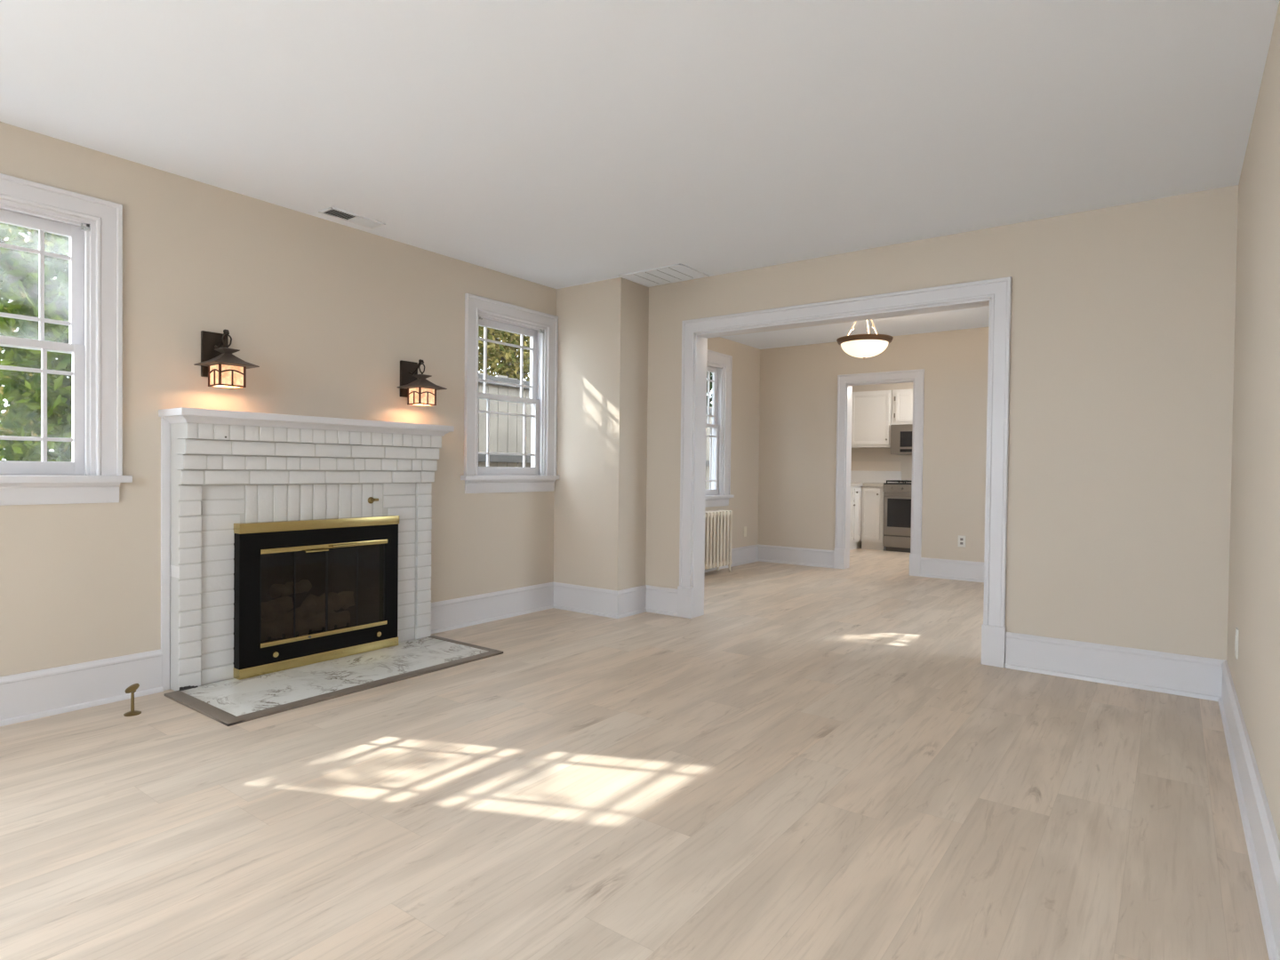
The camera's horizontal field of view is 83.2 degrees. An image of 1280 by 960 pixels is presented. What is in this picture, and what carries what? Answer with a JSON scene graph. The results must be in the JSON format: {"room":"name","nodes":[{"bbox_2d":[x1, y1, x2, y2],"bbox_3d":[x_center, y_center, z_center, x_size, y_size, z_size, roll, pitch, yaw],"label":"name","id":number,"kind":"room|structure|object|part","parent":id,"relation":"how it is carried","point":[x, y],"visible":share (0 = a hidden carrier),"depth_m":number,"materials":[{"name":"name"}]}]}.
{"room":"living room","nodes":[
{"label":"living room","id":0,"kind":"room"},
{"bbox_2d":[0,121,556,676],"bbox_3d":[-2.649,-0.225,2.958,0.135,2.440,7.208,1,1,36],"label":"wall","id":1,"kind":"structure","parent":0,"point":[328,313],"depth_m":3.62,"materials":[{"name":"beige paint"}]},
{"bbox_2d":[0,173,132,505],"bbox_3d":[-2.646,-0.565,2.931,0.220,1.334,0.936,1,1,36],"label":"window","id":2,"kind":"structure","parent":1,"relation":"in","point":[94,473],"depth_m":3.16,"materials":[{"name":"white paint"}]},
{"bbox_3d":[-2.676,-0.838,2.951,0.032,0.561,0.654,1,1,36],"label":"sash","id":3,"kind":"part","parent":2,"relation":"part of","materials":[{"name":"white paint"}]},
{"bbox_3d":[-2.654,-0.308,2.938,0.032,0.569,0.654,1,1,36],"label":"sash","id":4,"kind":"part","parent":2,"relation":"part of","materials":[{"name":"white paint"}]},
{"bbox_3d":[-2.667,-0.568,2.947,0.167,1.137,0.690,1,1,36],"label":"frame","id":5,"kind":"part","parent":2,"relation":"part of","materials":[{"name":"white paint"}]},
{"bbox_3d":[-2.627,-0.003,2.920,0.155,0.032,0.936,1,1,36],"label":"sill","id":6,"kind":"part","parent":2,"relation":"part of","materials":[{"name":"white paint"}]},
{"bbox_2d":[80,223,90,231],"bbox_3d":[-2.423,-1.103,3.152,0.024,0.028,0.034,1,1,36],"label":"bracket","id":7,"kind":"object","parent":2,"relation":"attached to","point":[83,228],"visible":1,"depth_m":3.14,"materials":[{"name":"grey plastic"}]},
{"bbox_2d":[194,328,259,389],"bbox_3d":[-2.008,-0.590,3.494,0.245,0.280,0.210,1,1,36],"label":"wall lantern","id":8,"kind":"object","parent":1,"relation":"attached to","point":[223,369],"visible":1,"depth_m":3.47,"materials":[{"name":"brown metal"}]},
{"bbox_3d":[-2.099,-0.616,3.560,0.020,0.222,0.118,1,1,36],"label":"plate","id":9,"kind":"part","parent":8,"relation":"part of","materials":[{"name":"brown metal"}]},
{"bbox_3d":[-2.038,-0.685,3.515,0.143,0.091,0.021,1,1,36],"label":"arm","id":10,"kind":"part","parent":8,"relation":"part of","materials":[{"name":"brown metal"}]},
{"bbox_2d":[397,359,447,406],"bbox_3d":[-1.340,-0.596,4.398,0.245,0.280,0.210,1,1,36],"label":"wall lantern","id":11,"kind":"object","parent":1,"relation":"attached to","point":[419,391],"visible":1,"depth_m":4.38,"materials":[{"name":"brown metal"}]},
{"bbox_3d":[-1.431,-0.622,4.463,0.020,0.222,0.118,1,1,36],"label":"plate","id":12,"kind":"part","parent":11,"relation":"part of","materials":[{"name":"brown metal"}]},
{"bbox_3d":[-1.370,-0.691,4.419,0.143,0.091,0.021,1,1,36],"label":"arm","id":13,"kind":"part","parent":11,"relation":"part of","materials":[{"name":"brown metal"}]},
{"bbox_2d":[460,293,559,493],"bbox_3d":[-0.966,-0.581,5.203,0.220,1.337,0.910,1,1,36],"label":"window","id":14,"kind":"structure","parent":1,"relation":"in","point":[541,476],"depth_m":5.25,"materials":[{"name":"white paint"}]},
{"bbox_3d":[-0.987,-0.853,5.234,0.032,0.561,0.649,1,1,36],"label":"sash","id":15,"kind":"part","parent":14,"relation":"part of","materials":[{"name":"white paint"}]},
{"bbox_3d":[-0.965,-0.323,5.221,0.032,0.569,0.649,1,1,36],"label":"sash","id":16,"kind":"part","parent":14,"relation":"part of","materials":[{"name":"white paint"}]},
{"bbox_3d":[-0.946,-0.018,5.192,0.155,0.032,0.910,1,1,36],"label":"sill","id":17,"kind":"part","parent":14,"relation":"part of","materials":[{"name":"white paint"}]},
{"bbox_3d":[-0.979,-0.583,5.230,0.167,1.137,0.685,1,1,36],"label":"frame","id":18,"kind":"part","parent":14,"relation":"part of","materials":[{"name":"white paint"}]},
{"bbox_2d":[430,582,677,634],"bbox_3d":[-0.665,0.887,5.208,1.820,0.195,0.651,0,1,-23],"label":"baseboard","id":19,"kind":"structure","parent":1,"relation":"attached to","point":[451,614],"depth_m":5.26,"materials":[{"name":"white paint"}]},
{"bbox_2d":[553,277,648,591],"bbox_3d":[-0.301,-0.236,5.492,0.628,2.440,0.340,1,1,36],"label":"wall","id":20,"kind":"structure","parent":0,"point":[600,513],"depth_m":5.33,"materials":[{"name":"beige paint"}]},
{"bbox_2d":[0,547,1269,959],"bbox_3d":[0.761,1.074,4.326,4.920,0.120,13.650,1,1,36],"label":"floor","id":21,"kind":"structure","parent":0,"point":[815,763],"depth_m":2.28,"materials":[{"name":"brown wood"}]},
{"bbox_2d":[123,683,141,716],"bbox_3d":[-2.166,0.936,3.080,0.062,0.126,0.062,1,1,36],"label":"key","id":22,"kind":"object","parent":21,"relation":"on","point":[132,689],"visible":1,"depth_m":3.07,"materials":[{"name":"gold metal"}]},
{"bbox_3d":[-2.166,0.946,3.080,0.013,0.089,0.013,1,1,36],"label":"stem","id":23,"kind":"part","parent":22,"relation":"part of","materials":[{"name":"gold metal"}]},
{"bbox_2d":[158,407,454,690],"bbox_3d":[-1.928,0.325,4.081,0.809,1.323,1.518,1,1,36],"label":"fireplace","id":24,"kind":"object","parent":21,"relation":"on","point":[220,469],"depth_m":3.69,"materials":[{"name":"brick"}]},
{"bbox_2d":[261,606,335,622],"bbox_3d":[-2.006,0.796,4.120,0.146,0.136,0.504,1,1,36],"label":"log","id":25,"kind":"object","parent":24,"relation":"on","point":[299,612],"visible":0.12,"depth_m":4.13,"materials":[{"name":"wood"}]},
{"bbox_2d":[261,595,293,618],"bbox_3d":[-2.030,0.710,3.966,0.103,0.111,0.272,1,1,17],"label":"log","id":26,"kind":"object","parent":25,"relation":"on","point":[276,607],"visible":0.76,"depth_m":3.97,"materials":[{"name":"wood"}]},
{"bbox_2d":[268,579,311,598],"bbox_3d":[-1.976,0.616,4.084,0.217,0.095,0.090,0,1,-17],"label":"log","id":27,"kind":"object","parent":26,"relation":"on","point":[276,590],"visible":0.95,"depth_m":4.07,"materials":[{"name":"wood"}]},
{"bbox_2d":[261,610,350,641],"bbox_3d":[-1.885,0.819,4.052,0.136,0.132,0.565,1,1,36],"label":"log","id":28,"kind":"object","parent":24,"relation":"on","point":[275,628],"visible":0.84,"depth_m":4.00,"materials":[{"name":"wood"}]},
{"bbox_2d":[301,591,355,614],"bbox_3d":[-1.807,0.708,4.192,0.282,0.116,0.119,0,1,-44],"label":"log","id":29,"kind":"object","parent":28,"relation":"on","point":[312,604],"visible":0.97,"depth_m":4.16,"materials":[{"name":"wood"}]},
{"bbox_2d":[158,407,454,431],"bbox_3d":[-1.700,-0.314,3.908,0.259,0.035,1.518,1,1,36],"label":"mantel shelf","id":30,"kind":"object","parent":24,"relation":"attached to","point":[174,414],"depth_m":3.64,"materials":[{"name":"white paint"}]},
{"bbox_3d":[-1.710,-0.282,3.917,0.233,0.032,1.488,1,1,36],"label":"mantel moulding","id":31,"kind":"part","parent":24,"relation":"part of","materials":[{"name":"white paint"}]},
{"bbox_3d":[-1.951,0.899,4.092,0.325,0.147,0.510,1,1,36],"label":"log grate","id":32,"kind":"part","parent":24,"relation":"part of","materials":[{"name":"black metal"}]},
{"bbox_2d":[233,515,399,679],"bbox_3d":[-1.712,0.597,3.916,0.098,0.768,0.906,1,1,36],"label":"fireplace insert","id":33,"kind":"object","parent":24,"relation":"in","point":[252,658],"visible":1,"depth_m":3.81,"materials":[{"name":"black metal"}]},
{"bbox_3d":[-1.862,0.889,3.678,0.027,0.034,0.034,1,1,36],"label":"knob","id":34,"kind":"part","parent":33,"relation":"part of","materials":[{"name":"gold metal"}]},
{"bbox_3d":[-1.722,0.376,3.837,0.028,0.013,0.126,1,1,36],"label":"handle","id":35,"kind":"part","parent":33,"relation":"part of","materials":[{"name":"gold metal"}]},
{"bbox_3d":[-1.691,0.358,3.910,0.018,0.024,0.727,1,1,36],"label":"rail","id":36,"kind":"part","parent":33,"relation":"part of","materials":[{"name":"gold metal"}]},
{"bbox_3d":[-1.696,0.831,3.917,0.018,0.022,0.727,1,1,36],"label":"rail","id":37,"kind":"part","parent":33,"relation":"part of","materials":[{"name":"gold metal"}]},
{"bbox_3d":[-1.623,0.357,3.971,0.028,0.013,0.159,1,1,36],"label":"handle","id":38,"kind":"part","parent":33,"relation":"part of","materials":[{"name":"gold metal"}]},
{"bbox_3d":[-1.508,0.886,4.155,0.027,0.034,0.034,1,1,36],"label":"knob","id":39,"kind":"part","parent":33,"relation":"part of","materials":[{"name":"gold metal"}]},
{"bbox_2d":[368,496,378,503],"bbox_3d":[-1.543,0.118,4.173,0.036,0.038,0.051,1,1,36],"label":"gas valve","id":40,"kind":"object","parent":24,"relation":"attached to","point":[371,500],"visible":1,"depth_m":4.17,"materials":[{"name":"gold metal"}]},
{"bbox_2d":[164,635,503,726],"bbox_3d":[-1.492,0.991,3.741,0.640,0.012,1.506,1,1,36],"label":"hearth","id":41,"kind":"object","parent":21,"relation":"on","point":[233,701],"visible":0.98,"depth_m":3.56,"materials":[{"name":"stone"}]},
{"bbox_2d":[704,509,732,571],"bbox_3d":[0.552,0.647,7.175,0.192,0.653,1.214,1,1,36],"label":"radiator","id":42,"kind":"object","parent":21,"relation":"on","point":[718,524],"visible":0.48,"depth_m":7.37,"materials":[{"name":"beige metal"}]},
{"bbox_2d":[849,486,861,550],"bbox_3d":[2.467,0.517,9.682,0.666,0.872,2.396,1,1,36],"label":"base cabinet","id":43,"kind":"object","parent":21,"relation":"on","point":[855,542],"visible":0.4,"depth_m":9.82,"materials":[{"name":"white paint"}]},
{"bbox_3d":[2.741,0.556,9.553,0.020,0.515,0.455,1,1,36],"label":"door","id":44,"kind":"part","parent":43,"relation":"part of","materials":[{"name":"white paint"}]},
{"bbox_3d":[2.746,0.192,9.547,0.020,0.152,0.455,1,1,36],"label":"drawer","id":45,"kind":"part","parent":43,"relation":"part of","materials":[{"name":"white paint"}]},
{"bbox_3d":[2.964,0.463,9.851,0.020,0.697,0.240,1,1,36],"label":"door","id":46,"kind":"part","parent":43,"relation":"part of","materials":[{"name":"white paint"}]},
{"bbox_2d":[850,482,883,486],"bbox_3d":[2.576,0.063,9.588,0.945,0.038,2.420,1,1,36],"label":"countertop","id":47,"kind":"structure","parent":43,"relation":"on","point":[852,484],"depth_m":9.86,"materials":[{"name":"stone"}]},
{"bbox_2d":[860,486,885,550],"bbox_3d":[3.347,0.521,10.118,0.310,0.872,0.655,1,1,36],"label":"base cabinet","id":48,"kind":"object","parent":21,"relation":"on","point":[872,497],"visible":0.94,"depth_m":9.88,"materials":[{"name":"white paint"}]},
{"bbox_3d":[3.160,0.465,9.892,0.253,0.697,0.020,1,1,36],"label":"door","id":49,"kind":"part","parent":48,"relation":"part of","materials":[{"name":"white paint"}]},
{"bbox_2d":[882,480,911,552],"bbox_3d":[3.764,0.488,9.762,0.762,0.957,0.692,1,1,36],"label":"range","id":50,"kind":"object","parent":21,"relation":"on","point":[897,496],"visible":0.45,"depth_m":9.65,"materials":[{"name":"silver metal"}]},
{"bbox_3d":[3.597,0.832,9.547,0.752,0.137,0.024,1,1,36],"label":"drawer","id":51,"kind":"part","parent":50,"relation":"part of","materials":[{"name":"silver metal"}]},
{"bbox_3d":[3.601,0.460,9.540,0.752,0.567,0.026,1,1,36],"label":"oven door","id":52,"kind":"part","parent":50,"relation":"part of","materials":[{"name":"silver metal"}]},
{"bbox_2d":[883,482,911,484],"bbox_3d":[3.786,0.054,9.778,0.760,0.015,0.635,1,1,36],"label":"cooktop","id":53,"kind":"object","parent":50,"relation":"in","point":[884,483],"depth_m":9.73,"materials":[{"name":"black metal"}]},
{"bbox_3d":[3.606,0.116,9.536,0.762,0.105,0.060,1,1,36],"label":"control panel","id":54,"kind":"part","parent":50,"relation":"part of","materials":[{"name":"silver metal"}]},
{"bbox_3d":[3.579,0.221,9.503,0.700,0.024,0.058,1,1,36],"label":"handle","id":55,"kind":"part","parent":50,"relation":"part of","materials":[{"name":"silver metal"}]},
{"bbox_2d":[0,0,1279,288],"bbox_3d":[-0.879,-1.505,1.658,4.480,0.200,7.435,1,1,36],"label":"ceiling","id":56,"kind":"structure","parent":0,"point":[556,144],"depth_m":2.75,"materials":[{"name":"white paint"}]},
{"bbox_2d":[318,207,385,229],"bbox_3d":[-1.586,-1.444,3.984,0.130,0.008,0.325,1,1,36],"label":"ceiling vent","id":57,"kind":"object","parent":56,"relation":"in","point":[335,212],"visible":1,"depth_m":3.97,"materials":[{"name":"white metal"}]},
{"bbox_2d":[618,263,709,287],"bbox_3d":[0.167,-1.441,5.094,0.530,0.008,0.365,1,1,36],"label":"ceiling vent","id":58,"kind":"object","parent":56,"relation":"in","point":[680,272],"visible":1,"depth_m":5.07,"materials":[{"name":"white metal"}]},
{"bbox_2d":[704,336,759,548],"bbox_3d":[0.417,-0.285,7.310,0.135,2.500,3.144,1,1,36],"label":"wall","id":59,"kind":"structure","parent":0,"point":[746,359],"depth_m":8.23,"materials":[{"name":"beige paint"}]},
{"bbox_2d":[704,349,734,507],"bbox_3d":[0.661,-0.538,7.611,0.220,1.647,0.996,1,1,36],"label":"window","id":60,"kind":"structure","parent":59,"relation":"in","point":[720,364],"depth_m":7.85,"materials":[{"name":"white paint"}]},
{"bbox_3d":[0.632,-0.891,7.630,0.032,0.654,0.654,1,1,36],"label":"sash","id":61,"kind":"part","parent":60,"relation":"part of","materials":[{"name":"white paint"}]},
{"bbox_3d":[0.653,-0.220,7.619,0.032,0.759,0.654,1,1,36],"label":"sash","id":62,"kind":"part","parent":60,"relation":"part of","materials":[{"name":"white paint"}]},
{"bbox_3d":[0.640,-0.527,7.627,0.167,1.420,0.690,1,1,36],"label":"frame","id":63,"kind":"part","parent":60,"relation":"part of","materials":[{"name":"white paint"}]},
{"bbox_3d":[0.679,0.180,7.603,0.155,0.032,0.996,1,1,36],"label":"sill","id":64,"kind":"part","parent":60,"relation":"part of","materials":[{"name":"white paint"}]},
{"bbox_2d":[743,526,746,536],"bbox_3d":[1.208,0.593,8.287,0.008,0.116,0.072,1,1,36],"label":"wall outlet","id":65,"kind":"object","parent":59,"relation":"attached to","point":[744,527],"visible":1,"depth_m":8.28,"materials":[{"name":"beige plastic"}]},
{"bbox_2d":[704,544,833,572],"bbox_3d":[0.843,0.877,7.003,0.958,0.195,3.144,1,1,36],"label":"baseboard","id":66,"kind":"structure","parent":59,"relation":"attached to","point":[754,553],"depth_m":8.23,"materials":[{"name":"white paint"}]},
{"bbox_2d":[720,305,989,349],"bbox_3d":[3.002,-1.575,7.275,4.920,0.140,6.215,1,1,36],"label":"ceiling","id":67,"kind":"structure","parent":0,"point":[974,317],"depth_m":7.20,"materials":[{"name":"white paint"}]},
{"bbox_2d":[836,319,893,359],"bbox_3d":[1.925,-1.264,6.180,0.464,0.474,0.464,1,1,36],"label":"pendant lamp","id":68,"kind":"object","parent":67,"relation":"hanging from","point":[863,346],"visible":0.92,"depth_m":6.05,"materials":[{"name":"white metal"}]},
{"bbox_3d":[1.832,-1.328,6.185,0.152,0.257,0.019,1,1,2],"label":"rod","id":69,"kind":"part","parent":68,"relation":"part of","materials":[{"name":"brown metal"}]},
{"bbox_3d":[1.923,-1.115,6.183,0.392,0.128,0.392,1,1,36],"label":"lamp shade","id":70,"kind":"part","parent":68,"relation":"part of","materials":[{"name":"white glass"}]},
{"bbox_3d":[1.964,-1.325,6.095,0.019,0.257,0.152,0,1,-23],"label":"rod","id":71,"kind":"part","parent":68,"relation":"part of","materials":[{"name":"brown metal"}]},
{"bbox_2d":[757,327,988,562],"bbox_3d":[3.022,-0.257,7.427,4.820,2.500,0.141,1,1,36],"label":"wall","id":72,"kind":"structure","parent":0,"point":[798,408],"depth_m":7.79,"materials":[{"name":"beige paint"}]},
{"bbox_2d":[833,368,924,576],"bbox_3d":[2.580,-0.082,7.749,0.922,2.130,0.199,1,1,36],"label":"door frame","id":73,"kind":"structure","parent":72,"relation":"attached to","point":[845,382],"depth_m":7.83,"materials":[{"name":"white paint"}]},
{"bbox_2d":[920,557,983,582],"bbox_3d":[2.885,0.924,5.493,2.298,0.195,3.144,1,1,36],"label":"baseboard","id":74,"kind":"structure","parent":72,"relation":"attached to","point":[958,570],"depth_m":7.24,"materials":[{"name":"white paint"}]},
{"bbox_2d":[957,535,965,547],"bbox_3d":[3.211,0.612,7.201,0.072,0.116,0.008,1,1,36],"label":"wall outlet","id":75,"kind":"object","parent":72,"relation":"attached to","point":[961,539],"visible":1,"depth_m":7.20,"materials":[{"name":"white plastic"}]},
{"bbox_2d":[850,382,912,482],"bbox_3d":[4.676,-0.271,9.662,4.820,2.500,0.200,1,1,36],"label":"wall","id":76,"kind":"structure","parent":0,"point":[858,454],"depth_m":10.39,"materials":[{"name":"beige paint"}]},
{"bbox_2d":[851,390,892,447],"bbox_3d":[3.267,-0.859,10.325,0.745,0.787,0.405,1,1,36],"label":"upper cabinet","id":77,"kind":"object","parent":76,"relation":"attached to","point":[871,413],"visible":0.62,"depth_m":10.13,"materials":[{"name":"white paint"}]},
{"bbox_2d":[850,461,901,482],"bbox_3d":[3.311,-0.118,10.537,0.990,0.309,0.018,1,1,36],"label":"backsplash","id":78,"kind":"structure","parent":76,"relation":"attached to","point":[860,471],"depth_m":10.46,"materials":[{"name":"white"}]},
{"bbox_3d":[3.314,-0.204,10.539,0.990,0.137,0.010,1,1,36],"label":"panel","id":79,"kind":"part","parent":78,"relation":"part of","materials":[{"name":"beige"}]},
{"bbox_2d":[891,388,912,424],"bbox_3d":[3.881,-0.999,9.869,0.760,0.480,0.405,1,1,36],"label":"upper cabinet","id":80,"kind":"object","parent":76,"relation":"attached to","point":[902,399],"visible":0.33,"depth_m":9.87,"materials":[{"name":"white paint"}]},
{"bbox_2d":[890,424,912,455],"bbox_3d":[3.872,-0.552,9.870,0.760,0.407,0.420,1,1,36],"label":"microwave","id":81,"kind":"object","parent":80,"relation":"attached to","point":[900,435],"visible":0.4,"depth_m":9.84,"materials":[{"name":"silver metal"}]},
{"bbox_3d":[3.645,-1.001,9.835,0.314,0.400,0.020,1,1,36],"label":"door","id":82,"kind":"part","parent":80,"relation":"part of","materials":[{"name":"white paint"}]},
{"bbox_2d":[645,184,1238,660],"bbox_3d":[1.195,-0.286,4.688,4.503,2.600,0.147,1,1,36],"label":"wall","id":83,"kind":"structure","parent":0,"point":[1123,320],"depth_m":3.74,"materials":[{"name":"beige paint"}]},
{"bbox_2d":[677,276,1011,667],"bbox_3d":[1.209,-0.060,4.673,2.155,2.148,0.205,1,1,36],"label":"door frame","id":84,"kind":"structure","parent":83,"relation":"attached to","point":[996,293],"depth_m":4.41,"materials":[{"name":"white paint"}]},
{"bbox_2d":[1226,0,1279,842],"bbox_3d":[0.737,-0.148,0.454,0.200,2.440,7.208,1,1,36],"label":"wall","id":85,"kind":"structure","parent":0,"point":[1254,545],"depth_m":2.35,"materials":[{"name":"beige paint"}]},
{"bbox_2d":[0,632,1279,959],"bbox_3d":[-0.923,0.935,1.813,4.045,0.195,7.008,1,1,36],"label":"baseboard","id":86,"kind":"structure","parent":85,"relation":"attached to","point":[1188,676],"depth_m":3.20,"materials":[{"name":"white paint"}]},
{"bbox_2d":[1234,627,1239,659],"bbox_3d":[2.402,0.657,2.905,0.008,0.116,0.072,1,1,36],"label":"wall outlet","id":87,"kind":"object","parent":85,"relation":"attached to","point":[1236,628],"visible":1,"depth_m":2.88,"materials":[{"name":"white plastic"}]},
{"label":"outside","id":88,"kind":"structure","parent":0,"visible":0},
{"bbox_3d":[-11.917,0.962,21.259,35.600,0.100,60.000,1,1,36],"label":"ground","id":89,"kind":"structure","parent":88,"visible":0},
{"bbox_2d":[0,222,71,461],"bbox_3d":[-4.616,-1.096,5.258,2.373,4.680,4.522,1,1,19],"label":"leafy tree","id":90,"kind":"object","parent":89,"relation":"on","point":[19,269],"visible":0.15,"depth_m":5.36,"materials":[{"name":"green plant"}]},
{"bbox_2d":[478,325,529,381],"bbox_3d":[-1.947,-1.430,11.599,2.793,5.205,4.620,1,1,36],"label":"tree","id":91,"kind":"object","parent":89,"relation":"on","point":[509,356],"visible":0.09,"depth_m":10.64,"materials":[{"name":"green plant"}]},
{"bbox_2d":[478,372,711,489],"bbox_3d":[1.674,0.003,12.382,0.110,2.400,13.100,1,1,36],"label":"fence","id":92,"kind":"object","parent":89,"relation":"on","point":[506,431],"visible":0.02,"depth_m":8.11,"materials":[{"name":"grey wood"}]},
{"bbox_3d":[1.667,-0.272,12.385,0.045,0.090,13.100,1,1,36],"label":"rail","id":93,"kind":"part","parent":92,"relation":"part of","materials":[{"name":"grey wood"}]},
{"bbox_3d":[1.677,-1.122,12.372,0.045,0.090,13.100,1,1,36],"label":"rail","id":94,"kind":"part","parent":92,"relation":"part of","materials":[{"name":"grey wood"}]},
{"bbox_2d":[706,371,712,407],"bbox_3d":[1.445,-2.228,17.034,3.192,6.714,5.851,1,1,36],"label":"tree","id":95,"kind":"object","parent":89,"relation":"on","point":[711,373],"visible":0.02,"depth_m":16.18,"materials":[{"name":"green plant"}]}
]}

